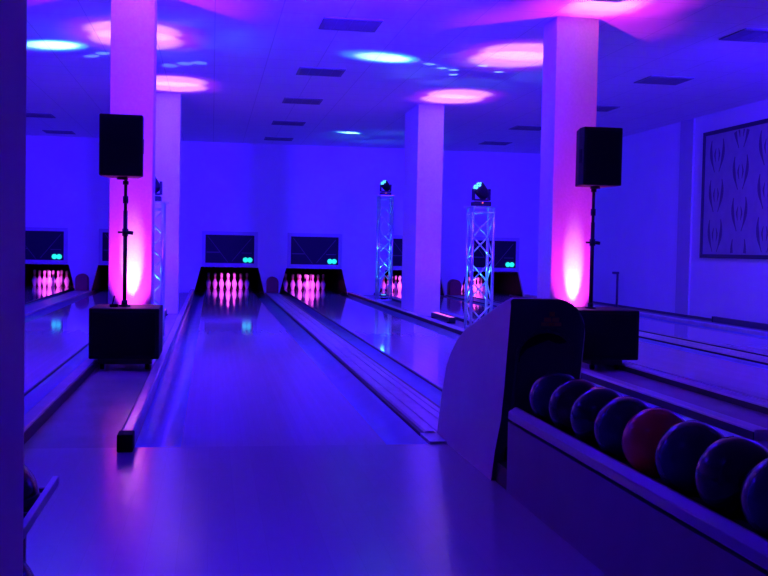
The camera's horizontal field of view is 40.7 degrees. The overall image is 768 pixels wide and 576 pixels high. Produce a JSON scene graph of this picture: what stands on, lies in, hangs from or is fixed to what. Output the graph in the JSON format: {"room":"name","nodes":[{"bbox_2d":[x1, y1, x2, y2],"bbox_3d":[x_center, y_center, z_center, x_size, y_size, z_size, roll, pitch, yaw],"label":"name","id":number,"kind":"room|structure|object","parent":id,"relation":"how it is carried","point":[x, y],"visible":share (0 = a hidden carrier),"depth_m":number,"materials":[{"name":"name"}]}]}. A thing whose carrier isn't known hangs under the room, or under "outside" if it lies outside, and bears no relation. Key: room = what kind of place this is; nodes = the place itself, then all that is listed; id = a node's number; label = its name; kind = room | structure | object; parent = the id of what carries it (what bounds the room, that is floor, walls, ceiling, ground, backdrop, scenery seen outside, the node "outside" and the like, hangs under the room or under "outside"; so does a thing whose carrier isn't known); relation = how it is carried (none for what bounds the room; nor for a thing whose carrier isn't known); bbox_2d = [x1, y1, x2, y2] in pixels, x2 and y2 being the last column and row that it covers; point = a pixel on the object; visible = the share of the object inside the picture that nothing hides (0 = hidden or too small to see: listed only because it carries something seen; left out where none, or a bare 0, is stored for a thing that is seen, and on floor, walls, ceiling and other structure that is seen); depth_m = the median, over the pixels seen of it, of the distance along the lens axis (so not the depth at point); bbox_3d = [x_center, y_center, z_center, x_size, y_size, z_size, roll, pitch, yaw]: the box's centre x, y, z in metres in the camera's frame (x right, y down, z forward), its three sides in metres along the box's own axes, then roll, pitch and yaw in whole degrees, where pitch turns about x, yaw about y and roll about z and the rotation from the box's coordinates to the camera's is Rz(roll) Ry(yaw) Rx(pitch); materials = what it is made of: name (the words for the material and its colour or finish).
{"room":"sports facility","nodes":[
{"label":"sports facility","id":0,"kind":"room"},
{"bbox_2d":[25,135,540,296],"bbox_3d":[-2.969,-1.458,22.639,13.950,3.380,0.120,1,2,-9],"label":"wall","id":1,"kind":"structure","parent":0,"point":[274,191],"depth_m":22.72,"materials":[{"name":"paint"}]},
{"bbox_2d":[25,227,67,263],"bbox_3d":[-7.300,-0.899,21.844,1.200,0.760,0.070,1,2,-9],"label":"monitor","id":2,"kind":"object","parent":1,"relation":"attached to","point":[44,245],"visible":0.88,"depth_m":21.88,"materials":[{"name":"black"}]},
{"bbox_2d":[99,229,108,264],"bbox_3d":[-5.483,-0.875,22.147,1.200,0.760,0.070,1,2,-9],"label":"monitor","id":3,"kind":"object","parent":1,"relation":"attached to","point":[103,233],"visible":0.08,"depth_m":22.07,"materials":[{"name":"black"}]},
{"bbox_2d":[202,231,257,266],"bbox_3d":[-3.348,-0.845,22.503,1.200,0.760,0.070,1,2,-9],"label":"monitor","id":4,"kind":"object","parent":1,"relation":"attached to","point":[219,248],"visible":1,"depth_m":22.51,"materials":[{"name":"black"}]},
{"bbox_2d":[287,233,341,267],"bbox_3d":[-1.526,-0.821,22.807,1.200,0.760,0.070,1,2,-9],"label":"monitor","id":5,"kind":"object","parent":1,"relation":"attached to","point":[304,250],"visible":1,"depth_m":22.81,"materials":[{"name":"black"}]},
{"bbox_2d":[386,235,402,268],"bbox_3d":[0.659,-0.791,23.171,1.200,0.760,0.070,1,2,-9],"label":"monitor","id":6,"kind":"object","parent":1,"relation":"attached to","point":[397,239],"visible":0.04,"depth_m":23.11,"materials":[{"name":"black"}]},
{"bbox_2d":[468,237,519,270],"bbox_3d":[2.484,-0.766,23.475,1.200,0.760,0.070,1,2,-9],"label":"monitor","id":7,"kind":"object","parent":1,"relation":"attached to","point":[506,254],"visible":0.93,"depth_m":23.50,"materials":[{"name":"black"}]},
{"bbox_2d":[380,270,401,289],"bbox_3d":[0.067,-0.279,26.682,1.550,0.780,0.060,1,2,-9],"label":"pin","id":8,"kind":"object","parent":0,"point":[395,272],"depth_m":26.71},
{"bbox_2d":[24,292,767,575],"bbox_3d":[-0.674,0.745,8.694,13.950,0.120,28.300,1,2,-9],"label":"floor","id":9,"kind":"structure","parent":0,"point":[391,509],"depth_m":4.07,"materials":[{"name":"wood"}]},
{"bbox_2d":[0,0,26,575],"bbox_3d":[-0.841,-0.683,1.633,0.460,3.259,0.450,1,2,-9],"label":"wall","id":10,"kind":"structure","parent":9,"relation":"on","point":[13,13],"depth_m":1.79,"materials":[{"name":"paint"}]},
{"bbox_2d":[23,476,58,561],"bbox_3d":[-0.879,0.693,2.236,0.260,0.463,0.560,1,2,-9],"label":"ball rack","id":11,"kind":"object","parent":9,"relation":"on","point":[30,517],"visible":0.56,"depth_m":2.28,"materials":[{"name":"black"}]},
{"bbox_2d":[23,560,33,575],"bbox_3d":[-0.888,0.693,2.316,0.217,0.217,0.217,1,2,-9],"label":"ball","id":12,"kind":"object","parent":11,"relation":"on","point":[27,571],"visible":0.15,"depth_m":2.32,"materials":[{"name":"black"}]},
{"bbox_2d":[23,464,39,518],"bbox_3d":[-0.887,0.480,2.327,0.217,0.217,0.217,1,2,-9],"label":"ball","id":13,"kind":"object","parent":11,"relation":"on","point":[31,489],"visible":0.16,"depth_m":2.31,"materials":[{"name":"black"}]},
{"bbox_2d":[25,285,74,305],"bbox_3d":[-6.133,0.408,14.733,1.520,0.120,20.380,1,2,-9],"label":"lane","id":14,"kind":"object","parent":9,"relation":"on","point":[33,294],"visible":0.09,"depth_m":21.21,"materials":[{"name":"wood"}]},
{"bbox_2d":[32,270,36,285],"bbox_3d":[-8.164,-0.240,24.192,0.121,0.381,0.121,1,2,-9],"label":"pin","id":15,"kind":"object","parent":14,"relation":"on","point":[34,279],"visible":0.99,"depth_m":24.16,"materials":[{"name":"white"}]},
{"bbox_2d":[37,270,41,285],"bbox_3d":[-7.971,-0.227,23.957,0.121,0.381,0.121,1,2,-9],"label":"pin","id":16,"kind":"object","parent":14,"relation":"on","point":[39,279],"visible":1,"depth_m":23.93,"materials":[{"name":"white"}]},
{"bbox_2d":[42,270,46,286],"bbox_3d":[-7.777,-0.215,23.721,0.121,0.381,0.121,1,2,-9],"label":"pin","id":17,"kind":"object","parent":14,"relation":"on","point":[44,280],"visible":0.98,"depth_m":23.69,"materials":[{"name":"white"}]},
{"bbox_2d":[25,264,72,286],"bbox_3d":[-7.641,-0.336,23.838,1.680,0.880,3.678,1,2,-9],"label":"pit","id":18,"kind":"object","parent":14,"relation":"on","point":[29,268],"visible":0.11,"depth_m":25.29,"materials":[{"name":"black"}]},
{"bbox_2d":[47,271,51,287],"bbox_3d":[-7.584,-0.202,23.486,0.121,0.381,0.121,1,2,-9],"label":"pin","id":19,"kind":"object","parent":14,"relation":"on","point":[49,281],"visible":1,"depth_m":23.46,"materials":[{"name":"white"}]},
{"bbox_2d":[51,270,55,286],"bbox_3d":[-7.670,-0.223,24.007,0.121,0.381,0.121,1,2,-9],"label":"pin","id":20,"kind":"object","parent":14,"relation":"on","point":[53,271],"visible":0.9,"depth_m":23.97,"materials":[{"name":"white"}]},
{"bbox_2d":[56,271,60,286],"bbox_3d":[-7.477,-0.211,23.772,0.121,0.381,0.121,1,2,-9],"label":"pin","id":21,"kind":"object","parent":14,"relation":"on","point":[58,280],"visible":1,"depth_m":23.74,"materials":[{"name":"white"}]},
{"bbox_2d":[64,270,68,286],"bbox_3d":[-7.370,-0.219,24.057,0.121,0.381,0.121,1,2,-9],"label":"pin","id":22,"kind":"object","parent":14,"relation":"on","point":[66,281],"visible":1,"depth_m":24.03,"materials":[{"name":"white"}]},
{"bbox_2d":[24,358,99,443],"bbox_3d":[-3.280,0.458,13.737,0.091,0.170,17.478,1,2,-9],"label":"divider","id":23,"kind":"object","parent":9,"relation":"on","point":[42,411],"visible":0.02,"depth_m":6.43,"materials":[{"name":"plastic"}]},
{"bbox_2d":[24,289,107,414],"bbox_3d":[-4.315,0.433,15.036,1.520,0.120,20.380,1,2,-9],"label":"lane","id":24,"kind":"object","parent":9,"relation":"on","point":[56,336],"visible":0.46,"depth_m":10.54,"materials":[{"name":"wood"}]},
{"bbox_2d":[25,290,90,315],"bbox_3d":[-4.986,0.459,13.454,0.319,0.120,17.478,1,2,-9],"label":"divider","id":25,"kind":"object","parent":24,"relation":"on","point":[36,307],"visible":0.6,"depth_m":17.58,"materials":[{"name":"plastic"}]},
{"bbox_2d":[75,274,88,290],"bbox_3d":[-6.387,-0.129,21.908,0.250,0.349,0.302,1,2,-9],"label":"tunnel","id":26,"kind":"object","parent":25,"relation":"on","point":[81,280],"visible":1,"depth_m":21.77,"materials":[{"name":"plastic"}]},
{"bbox_2d":[92,265,107,290],"bbox_3d":[-5.823,-0.311,24.141,1.680,0.880,3.678,1,2,-9],"label":"pit","id":27,"kind":"object","parent":24,"relation":"on","point":[100,283],"visible":0.06,"depth_m":24.35,"materials":[{"name":"black"}]},
{"bbox_2d":[88,304,162,368],"bbox_3d":[-2.145,0.405,8.640,0.554,0.505,0.618,1,2,-9],"label":"subwoofer","id":28,"kind":"object","parent":9,"relation":"on","point":[133,334],"visible":1,"depth_m":8.34,"materials":[{"name":"black"}]},
{"bbox_2d":[92,312,155,355],"bbox_3d":[-2.095,0.369,8.342,0.494,0.350,0.018,1,2,-9],"label":"grille","id":29,"kind":"object","parent":28,"relation":"attached to","point":[113,333],"depth_m":8.33,"materials":[{"name":"black"}]},
{"bbox_2d":[118,180,132,306],"bbox_3d":[-2.146,-0.382,8.601,0.114,1.070,0.100,3,3,35],"label":"pole","id":30,"kind":"object","parent":28,"relation":"on","point":[124,302],"visible":1,"depth_m":8.59,"materials":[{"name":"black"}]},
{"bbox_2d":[99,113,143,179],"bbox_3d":[-2.163,-1.157,8.569,0.352,0.520,0.346,1,2,-9],"label":"loudspeaker","id":31,"kind":"object","parent":30,"relation":"on","point":[121,136],"visible":1,"depth_m":8.40,"materials":[{"name":"black"}]},
{"bbox_2d":[108,0,156,304],"bbox_3d":[-2.286,-1.005,9.420,0.378,3.260,0.400,1,2,-9],"label":"column","id":32,"kind":"structure","parent":9,"relation":"on","point":[133,57],"depth_m":9.22,"materials":[{"name":"paint"}]},
{"bbox_2d":[117,289,193,451],"bbox_3d":[-2.717,0.459,13.765,0.077,0.188,17.608,1,2,-9],"label":"divider","id":33,"kind":"object","parent":9,"relation":"on","point":[127,438],"visible":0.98,"depth_m":6.63,"materials":[{"name":"plastic"}]},
{"bbox_2d":[154,201,168,338],"bbox_3d":[-2.557,-0.197,11.336,0.360,1.492,0.360,1,2,-9],"label":"lighting truss","id":34,"kind":"object","parent":9,"relation":"on","point":[162,209],"visible":0.34,"depth_m":11.21,"materials":[{"name":"silver metal"}]},
{"bbox_2d":[155,177,161,200],"bbox_3d":[-2.538,-1.099,11.298,0.231,0.313,0.222,1,2,-9],"label":"light","id":35,"kind":"object","parent":34,"relation":"on","point":[158,186],"visible":0.23,"depth_m":11.26,"materials":[{"name":"black"}]},
{"bbox_2d":[154,93,181,313],"bbox_3d":[-3.261,-1.256,15.538,0.385,3.260,0.400,1,2,-9],"label":"column","id":36,"kind":"structure","parent":9,"relation":"on","point":[168,105],"depth_m":15.34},
{"bbox_2d":[135,287,427,446],"bbox_3d":[-2.180,0.462,15.392,1.520,0.120,20.380,1,2,-9],"label":"lane","id":37,"kind":"object","parent":9,"relation":"on","point":[239,370],"visible":0.82,"depth_m":7.48,"materials":[{"name":"wood"}]},
{"bbox_2d":[206,272,210,287],"bbox_3d":[-4.212,-0.186,24.851,0.121,0.381,0.121,1,2,-9],"label":"pin","id":38,"kind":"object","parent":37,"relation":"on","point":[208,282],"visible":1,"depth_m":24.82,"materials":[{"name":"white"}]},
{"bbox_2d":[212,273,216,288],"bbox_3d":[-4.019,-0.173,24.616,0.121,0.381,0.121,1,2,-9],"label":"pin","id":39,"kind":"object","parent":37,"relation":"on","point":[214,282],"visible":1,"depth_m":24.58,"materials":[{"name":"white"}]},
{"bbox_2d":[219,273,223,288],"bbox_3d":[-3.825,-0.161,24.381,0.121,0.381,0.121,1,2,-9],"label":"pin","id":40,"kind":"object","parent":37,"relation":"on","point":[221,283],"visible":1,"depth_m":24.35,"materials":[{"name":"white"}]},
{"bbox_2d":[226,273,230,289],"bbox_3d":[-3.632,-0.148,24.145,0.121,0.381,0.121,1,2,-9],"label":"pin","id":41,"kind":"object","parent":37,"relation":"on","point":[228,284],"visible":1,"depth_m":24.11,"materials":[{"name":"white"}]},
{"bbox_2d":[194,267,263,293],"bbox_3d":[-3.688,-0.282,24.497,1.680,0.880,3.678,1,2,-9],"label":"pit","id":42,"kind":"object","parent":37,"relation":"on","point":[255,284],"visible":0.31,"depth_m":25.99,"materials":[{"name":"black"}]},
{"bbox_2d":[232,273,236,288],"bbox_3d":[-3.525,-0.157,24.431,0.121,0.381,0.121,1,2,-9],"label":"pin","id":43,"kind":"object","parent":37,"relation":"on","point":[234,283],"visible":1,"depth_m":24.40,"materials":[{"name":"white"}]},
{"bbox_2d":[238,273,242,288],"bbox_3d":[-3.417,-0.165,24.716,0.121,0.381,0.121,1,2,-9],"label":"pin","id":44,"kind":"object","parent":37,"relation":"on","point":[240,283],"visible":0.98,"depth_m":24.68,"materials":[{"name":"white"}]},
{"bbox_2d":[244,273,248,288],"bbox_3d":[-3.311,-0.174,25.001,0.121,0.381,0.121,1,2,-9],"label":"pin","id":45,"kind":"object","parent":37,"relation":"on","point":[246,283],"visible":1,"depth_m":24.97,"materials":[{"name":"white"}]},
{"bbox_2d":[265,293,446,443],"bbox_3d":[-1.031,0.512,14.115,0.320,0.122,17.475,1,2,-9],"label":"divider","id":46,"kind":"object","parent":37,"relation":"on","point":[421,414],"visible":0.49,"depth_m":8.03,"materials":[{"name":"plastic"}]},
{"bbox_2d":[266,276,278,292],"bbox_3d":[-2.433,-0.074,22.567,0.250,0.349,0.302,1,2,-9],"label":"tunnel","id":47,"kind":"object","parent":46,"relation":"on","point":[272,284],"visible":1,"depth_m":22.42,"materials":[{"name":"plastic"}]},
{"bbox_2d":[375,195,395,299],"bbox_3d":[0.009,-0.811,20.868,0.360,2.102,0.360,1,2,-9],"label":"lighting truss","id":48,"kind":"object","parent":9,"relation":"on","point":[391,221],"visible":1,"depth_m":20.77,"materials":[{"name":"silver metal"}]},
{"bbox_2d":[379,180,391,194],"bbox_3d":[0.033,-2.017,20.819,0.233,0.312,0.222,1,2,-9],"label":"light","id":49,"kind":"object","parent":48,"relation":"on","point":[384,184],"visible":0.98,"depth_m":20.76,"materials":[{"name":"black"}]},
{"bbox_2d":[401,104,443,315],"bbox_3d":[0.606,-1.216,16.547,0.405,3.260,1.120,1,2,-9],"label":"column","id":50,"kind":"structure","parent":9,"relation":"on","point":[424,123],"depth_m":16.02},
{"bbox_2d":[431,312,455,323],"bbox_3d":[0.857,0.431,15.074,0.120,0.091,1.200,1,2,-9],"label":"bar","id":51,"kind":"object","parent":9,"relation":"on","point":[449,319],"visible":1,"depth_m":14.86,"materials":[{"name":"black"}]},
{"bbox_2d":[464,206,498,328],"bbox_3d":[1.211,-0.237,13.127,0.360,1.587,0.360,1,2,-9],"label":"lighting truss","id":52,"kind":"object","parent":9,"relation":"on","point":[473,212],"visible":0.79,"depth_m":13.06,"materials":[{"name":"silver metal"}]},
{"bbox_2d":[471,182,490,205],"bbox_3d":[1.229,-1.186,13.088,0.233,0.313,0.222,1,2,-9],"label":"light","id":53,"kind":"object","parent":52,"relation":"on","point":[479,188],"visible":0.98,"depth_m":13.03,"materials":[{"name":"black"}]},
{"bbox_2d":[281,288,740,436],"bbox_3d":[-0.358,0.487,15.696,1.520,0.120,20.380,1,2,-9],"label":"lane","id":54,"kind":"object","parent":9,"relation":"on","point":[417,352],"visible":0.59,"depth_m":12.37,"materials":[{"name":"wood"}]},
{"bbox_2d":[283,274,287,288],"bbox_3d":[-2.390,-0.161,25.155,0.121,0.381,0.121,1,2,-9],"label":"pin","id":55,"kind":"object","parent":54,"relation":"on","point":[285,283],"visible":0.99,"depth_m":25.12,"materials":[{"name":"white"}]},
{"bbox_2d":[290,274,294,289],"bbox_3d":[-2.196,-0.148,24.919,0.121,0.381,0.121,1,2,-9],"label":"pin","id":56,"kind":"object","parent":54,"relation":"on","point":[292,284],"visible":1,"depth_m":24.89,"materials":[{"name":"white"}]},
{"bbox_2d":[305,275,309,290],"bbox_3d":[-1.809,-0.123,24.449,0.121,0.381,0.121,1,2,-9],"label":"pin","id":57,"kind":"object","parent":54,"relation":"on","point":[307,285],"visible":1,"depth_m":24.42,"materials":[{"name":"white"}]},
{"bbox_2d":[310,275,314,290],"bbox_3d":[-1.702,-0.132,24.735,0.121,0.381,0.121,1,2,-9],"label":"pin","id":58,"kind":"object","parent":54,"relation":"on","point":[312,285],"visible":1,"depth_m":24.70,"materials":[{"name":"white"}]},
{"bbox_2d":[280,268,346,293],"bbox_3d":[-1.866,-0.257,24.800,1.680,0.880,3.678,1,2,-9],"label":"pit","id":59,"kind":"object","parent":54,"relation":"on","point":[333,278],"visible":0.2,"depth_m":26.30,"materials":[{"name":"black"}]},
{"bbox_2d":[321,274,325,289],"bbox_3d":[-1.488,-0.149,25.305,0.121,0.381,0.121,1,2,-9],"label":"pin","id":60,"kind":"object","parent":54,"relation":"on","point":[323,284],"visible":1,"depth_m":25.27,"materials":[{"name":"white"}]},
{"bbox_2d":[348,292,767,439],"bbox_3d":[0.680,0.517,14.398,0.109,0.160,17.478,1,2,-9],"label":"lane capping","id":61,"kind":"object","parent":9,"relation":"on","point":[733,425],"visible":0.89,"depth_m":7.04,"materials":[{"name":"plastic"}]},
{"bbox_2d":[537,17,598,305],"bbox_3d":[1.782,-0.950,10.098,0.420,3.260,0.400,1,2,-9],"label":"column","id":62,"kind":"structure","parent":9,"relation":"on","point":[570,48],"depth_m":9.90,"materials":[{"name":"paint"}]},
{"bbox_2d":[374,292,767,414],"bbox_3d":[1.258,0.527,14.494,0.114,0.155,17.478,1,2,-9],"label":"lane capping","id":63,"kind":"object","parent":9,"relation":"on","point":[744,401],"visible":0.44,"depth_m":7.84,"materials":[{"name":"plastic"}]},
{"bbox_2d":[379,290,767,401],"bbox_3d":[1.827,0.517,16.060,1.520,0.120,20.380,1,2,-9],"label":"lane","id":64,"kind":"object","parent":9,"relation":"on","point":[747,378],"visible":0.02,"depth_m":9.72,"materials":[{"name":"wood"}]},
{"bbox_2d":[397,276,401,291],"bbox_3d":[0.376,-0.093,24.814,0.121,0.381,0.121,1,2,-9],"label":"pin","id":65,"kind":"object","parent":64,"relation":"on","point":[399,286],"visible":0.99,"depth_m":24.78,"materials":[{"name":"white"}]},
{"bbox_2d":[380,270,443,294],"bbox_3d":[0.319,-0.227,25.165,1.680,0.880,3.678,1,2,-9],"label":"pit","id":66,"kind":"object","parent":64,"relation":"on","point":[397,273],"visible":0.05,"depth_m":26.71,"materials":[{"name":"black"}]},
{"bbox_2d":[445,295,767,364],"bbox_3d":[2.977,0.567,14.781,0.322,0.122,17.478,1,2,-9],"label":"lane capping","id":67,"kind":"object","parent":64,"relation":"on","point":[745,356],"visible":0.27,"depth_m":11.43,"materials":[{"name":"plastic"}]},
{"bbox_2d":[447,279,460,294],"bbox_3d":[1.576,-0.019,23.235,0.250,0.349,0.302,1,2,-9],"label":"tunnel","id":68,"kind":"object","parent":67,"relation":"on","point":[453,286],"visible":1,"depth_m":23.09,"materials":[{"name":"plastic"}]},
{"bbox_2d":[437,298,767,575],"bbox_3d":[0.791,0.485,3.767,0.337,0.829,4.028,1,2,-9],"label":"bowling ball return","id":69,"kind":"object","parent":9,"relation":"on","point":[625,521],"visible":0.86,"depth_m":3.87,"materials":[{"name":"plastic"}]},
{"bbox_2d":[437,298,584,480],"bbox_3d":[0.577,0.431,5.076,0.330,0.829,1.373,1,2,-9],"label":"hood","id":70,"kind":"object","parent":69,"relation":"attached to","point":[492,368],"depth_m":4.53,"materials":[{"name":"plastic"}]},
{"bbox_2d":[529,371,574,424],"bbox_3d":[0.693,0.442,4.166,0.217,0.217,0.217,1,2,-9],"label":"ball","id":71,"kind":"object","parent":69,"relation":"on","point":[542,388],"visible":0.56,"depth_m":4.11,"materials":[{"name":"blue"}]},
{"bbox_2d":[549,378,596,435],"bbox_3d":[0.734,0.452,3.925,0.217,0.217,0.217,1,2,-9],"label":"ball","id":72,"kind":"object","parent":69,"relation":"on","point":[561,401],"visible":0.57,"depth_m":3.86,"materials":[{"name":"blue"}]},
{"bbox_2d":[570,387,622,447],"bbox_3d":[0.773,0.462,3.688,0.217,0.217,0.217,1,2,-9],"label":"ball","id":73,"kind":"object","parent":69,"relation":"on","point":[584,410],"visible":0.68,"depth_m":3.63,"materials":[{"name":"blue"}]},
{"bbox_2d":[594,396,650,461],"bbox_3d":[0.811,0.471,3.457,0.217,0.217,0.217,1,2,-9],"label":"ball","id":74,"kind":"object","parent":69,"relation":"on","point":[611,420],"visible":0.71,"depth_m":3.39,"materials":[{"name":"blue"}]},
{"bbox_2d":[529,425,763,568],"bbox_3d":[0.897,0.649,3.113,0.260,0.015,2.690,1,2,-9],"label":"tray","id":75,"kind":"object","parent":69,"relation":"on","point":[580,470],"depth_m":3.48,"materials":[{"name":"black"}]},
{"bbox_2d":[622,407,684,477],"bbox_3d":[0.851,0.481,3.220,0.217,0.217,0.217,1,2,-9],"label":"ball","id":76,"kind":"object","parent":69,"relation":"on","point":[641,435],"visible":0.7,"depth_m":3.16,"materials":[{"name":"red"}]},
{"bbox_2d":[655,420,724,496],"bbox_3d":[0.891,0.491,2.978,0.217,0.217,0.217,1,2,-9],"label":"ball","id":77,"kind":"object","parent":69,"relation":"on","point":[678,450],"visible":0.71,"depth_m":2.91,"materials":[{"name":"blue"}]},
{"bbox_2d":[694,436,767,519],"bbox_3d":[0.932,0.501,2.732,0.217,0.217,0.217,1,2,-9],"label":"ball","id":78,"kind":"object","parent":69,"relation":"on","point":[721,470],"visible":0.8,"depth_m":2.67,"materials":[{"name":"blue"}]},
{"bbox_2d":[740,458,767,539],"bbox_3d":[0.972,0.511,2.491,0.217,0.217,0.217,1,2,-9],"label":"ball","id":79,"kind":"object","parent":69,"relation":"on","point":[754,490],"visible":0.99,"depth_m":2.45,"materials":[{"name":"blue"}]},
{"bbox_2d":[575,306,638,369],"bbox_3d":[1.913,0.448,9.316,0.550,0.530,0.618,1,2,-9],"label":"subwoofer","id":80,"kind":"object","parent":9,"relation":"on","point":[611,333],"visible":0.68,"depth_m":9.02,"materials":[{"name":"black"}]},
{"bbox_2d":[585,189,599,308],"bbox_3d":[1.871,-0.367,9.270,0.114,1.100,0.100,3,3,35],"label":"pole","id":81,"kind":"object","parent":80,"relation":"on","point":[592,242],"visible":0.94,"depth_m":9.26,"materials":[{"name":"black"}]},
{"bbox_2d":[575,126,622,188],"bbox_3d":[1.894,-1.151,9.243,0.363,0.530,0.346,1,2,-9],"label":"loudspeaker","id":82,"kind":"object","parent":81,"relation":"on","point":[598,149],"visible":1,"depth_m":9.08,"materials":[{"name":"black"}]},
{"bbox_2d":[586,130,620,181],"bbox_3d":[1.921,-1.156,9.080,0.311,0.448,0.016,1,2,-9],"label":"grille","id":83,"kind":"object","parent":82,"relation":"attached to","point":[603,147],"depth_m":9.07,"materials":[{"name":"black"}]},
{"bbox_2d":[583,314,636,356],"bbox_3d":[1.963,0.412,9.018,0.490,0.375,0.018,1,2,-9],"label":"grille","id":84,"kind":"object","parent":80,"relation":"attached to","point":[606,335],"depth_m":9.01,"materials":[{"name":"black"}]},
{"bbox_2d":[461,291,767,356],"bbox_3d":[3.651,0.542,16.365,1.520,0.120,20.380,1,2,-9],"label":"lane","id":85,"kind":"object","parent":9,"relation":"on","point":[733,340],"visible":0.45,"depth_m":13.53,"materials":[{"name":"wood"}]},
{"bbox_2d":[462,271,522,296],"bbox_3d":[2.143,-0.202,25.469,1.680,0.880,3.678,1,2,-9],"label":"pit","id":86,"kind":"object","parent":85,"relation":"on","point":[505,283],"visible":0.06,"depth_m":25.35,"materials":[{"name":"black"}]},
{"bbox_2d":[612,272,618,306],"bbox_3d":[4.432,0.028,19.811,0.140,0.682,0.080,1,2,-9],"label":"wall post","id":87,"kind":"object","parent":9,"relation":"on","point":[616,273],"visible":0.92,"depth_m":19.80,"materials":[{"name":"grey"}]},
{"bbox_2d":[524,294,767,336],"bbox_3d":[4.691,0.577,15.067,0.100,0.150,17.478,1,2,-9],"label":"lane capping","id":88,"kind":"object","parent":9,"relation":"on","point":[688,321],"visible":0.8,"depth_m":15.11,"materials":[{"name":"plastic"}]},
{"bbox_2d":[712,316,767,329],"bbox_3d":[5.674,0.623,12.600,0.082,0.087,6.930,1,2,-9],"label":"duct","id":89,"kind":"object","parent":9,"relation":"on","point":[749,324],"visible":1,"depth_m":15.17,"materials":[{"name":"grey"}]},
{"bbox_2d":[26,0,767,153],"bbox_3d":[-0.943,-2.705,10.588,13.950,0.100,32.400,1,2,-9],"label":"ceiling","id":90,"kind":"structure","parent":0,"point":[232,64],"depth_m":12.58,"materials":[{"name":"paint"}]},
{"bbox_2d":[26,113,55,117],"bbox_3d":[-6.122,-3.040,18.236,0.580,0.012,0.540,1,2,-9],"label":"ceiling vent","id":91,"kind":"object","parent":90,"relation":"in","point":[37,115],"visible":0.71,"depth_m":18.21,"materials":[{"name":"silver metal"}]},
{"bbox_2d":[42,130,74,133],"bbox_3d":[-6.572,-3.151,20.946,0.580,0.012,0.540,1,2,-9],"label":"ceiling vent","id":92,"kind":"object","parent":90,"relation":"in","point":[45,131],"visible":1,"depth_m":20.93,"materials":[{"name":"silver metal"}]},
{"bbox_2d":[264,137,293,140],"bbox_3d":[-2.182,-3.082,21.425,0.580,0.012,0.540,1,2,-9],"label":"ceiling vent","id":93,"kind":"object","parent":90,"relation":"in","point":[265,138],"visible":1,"depth_m":21.40,"materials":[{"name":"silver metal"}]},
{"bbox_2d":[271,121,305,125],"bbox_3d":[-1.723,-2.968,18.665,0.580,0.012,0.540,1,2,-9],"label":"ceiling vent","id":94,"kind":"object","parent":90,"relation":"in","point":[291,123],"visible":1,"depth_m":18.64,"materials":[{"name":"silver metal"}]},
{"bbox_2d":[282,98,322,104],"bbox_3d":[-1.248,-2.851,15.807,0.580,0.012,0.540,1,2,-9],"label":"ceiling vent","id":95,"kind":"object","parent":90,"relation":"in","point":[285,100],"visible":1,"depth_m":15.78,"materials":[{"name":"silver metal"}]},
{"bbox_2d":[296,67,345,76],"bbox_3d":[-0.806,-2.742,13.146,0.580,0.012,0.540,1,2,-9],"label":"ceiling vent","id":96,"kind":"object","parent":90,"relation":"in","point":[310,71],"visible":1,"depth_m":13.11,"materials":[{"name":"silver metal"}]},
{"bbox_2d":[318,17,382,31],"bbox_3d":[-0.338,-2.626,10.326,0.580,0.012,0.540,1,2,-9],"label":"ceiling vent","id":97,"kind":"object","parent":90,"relation":"in","point":[328,23],"visible":1,"depth_m":10.30,"materials":[{"name":"silver metal"}]},
{"bbox_2d":[479,141,512,144],"bbox_3d":[2.300,-2.992,21.413,0.580,0.012,0.540,1,2,-9],"label":"ceiling vent","id":98,"kind":"object","parent":90,"relation":"in","point":[484,142],"visible":1,"depth_m":21.38,"materials":[{"name":"silver metal"}]},
{"bbox_2d":[509,126,540,130],"bbox_3d":[2.603,-2.882,18.677,0.580,0.012,0.540,1,2,-9],"label":"ceiling vent","id":99,"kind":"object","parent":90,"relation":"in","point":[532,128],"visible":0.82,"depth_m":18.68,"materials":[{"name":"silver metal"}]},
{"bbox_2d":[597,106,619,111],"bbox_3d":[3.259,-2.766,15.951,0.580,0.012,0.540,1,2,-9],"label":"ceiling vent","id":100,"kind":"object","parent":90,"relation":"in","point":[599,108],"visible":0.47,"depth_m":15.89,"materials":[{"name":"silver metal"}]},
{"bbox_2d":[634,76,693,84],"bbox_3d":[3.583,-2.659,13.270,0.580,0.012,0.540,1,2,-9],"label":"ceiling vent","id":101,"kind":"object","parent":90,"relation":"in","point":[662,80],"visible":1,"depth_m":13.24,"materials":[{"name":"silver metal"}]},
{"bbox_2d":[719,28,767,42],"bbox_3d":[3.785,-2.549,10.467,0.580,0.012,0.540,1,2,-9],"label":"ceiling vent","id":102,"kind":"object","parent":90,"relation":"in","point":[747,34],"visible":1,"depth_m":10.48,"materials":[{"name":"silver metal"}]},
{"bbox_2d":[462,271,484,290],"bbox_3d":[1.891,-0.254,26.986,1.550,0.780,0.060,1,2,-9],"label":"pin","id":103,"kind":"object","parent":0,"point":[475,273],"depth_m":27.06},
{"bbox_2d":[593,99,767,323],"bbox_3d":[5.977,-0.921,11.811,0.150,3.480,32.400,1,2,-9],"label":"wall","id":104,"kind":"structure","parent":0,"point":[636,221],"depth_m":18.08,"materials":[{"name":"paint"}]},
{"bbox_2d":[593,301,711,320],"bbox_3d":[6.192,0.759,9.836,0.030,0.040,28.300,1,2,-9],"label":"baseboard","id":105,"kind":"structure","parent":104,"relation":"attached to","point":[595,302],"depth_m":18.15,"materials":[{"name":"grey"}]},
{"bbox_2d":[675,118,694,314],"bbox_3d":[4.996,-1.154,17.198,0.020,3.260,0.480,1,2,-9],"label":"column","id":106,"kind":"structure","parent":104,"relation":"attached to","point":[687,131],"depth_m":17.17,"materials":[{"name":"grey paint"}]},
{"bbox_2d":[699,118,767,258],"bbox_3d":[5.435,-1.395,14.517,0.040,1.990,4.150,1,2,-9],"label":"wall picture","id":107,"kind":"object","parent":104,"relation":"attached to","point":[734,192],"visible":1,"depth_m":15.50,"materials":[{"name":"grey"}]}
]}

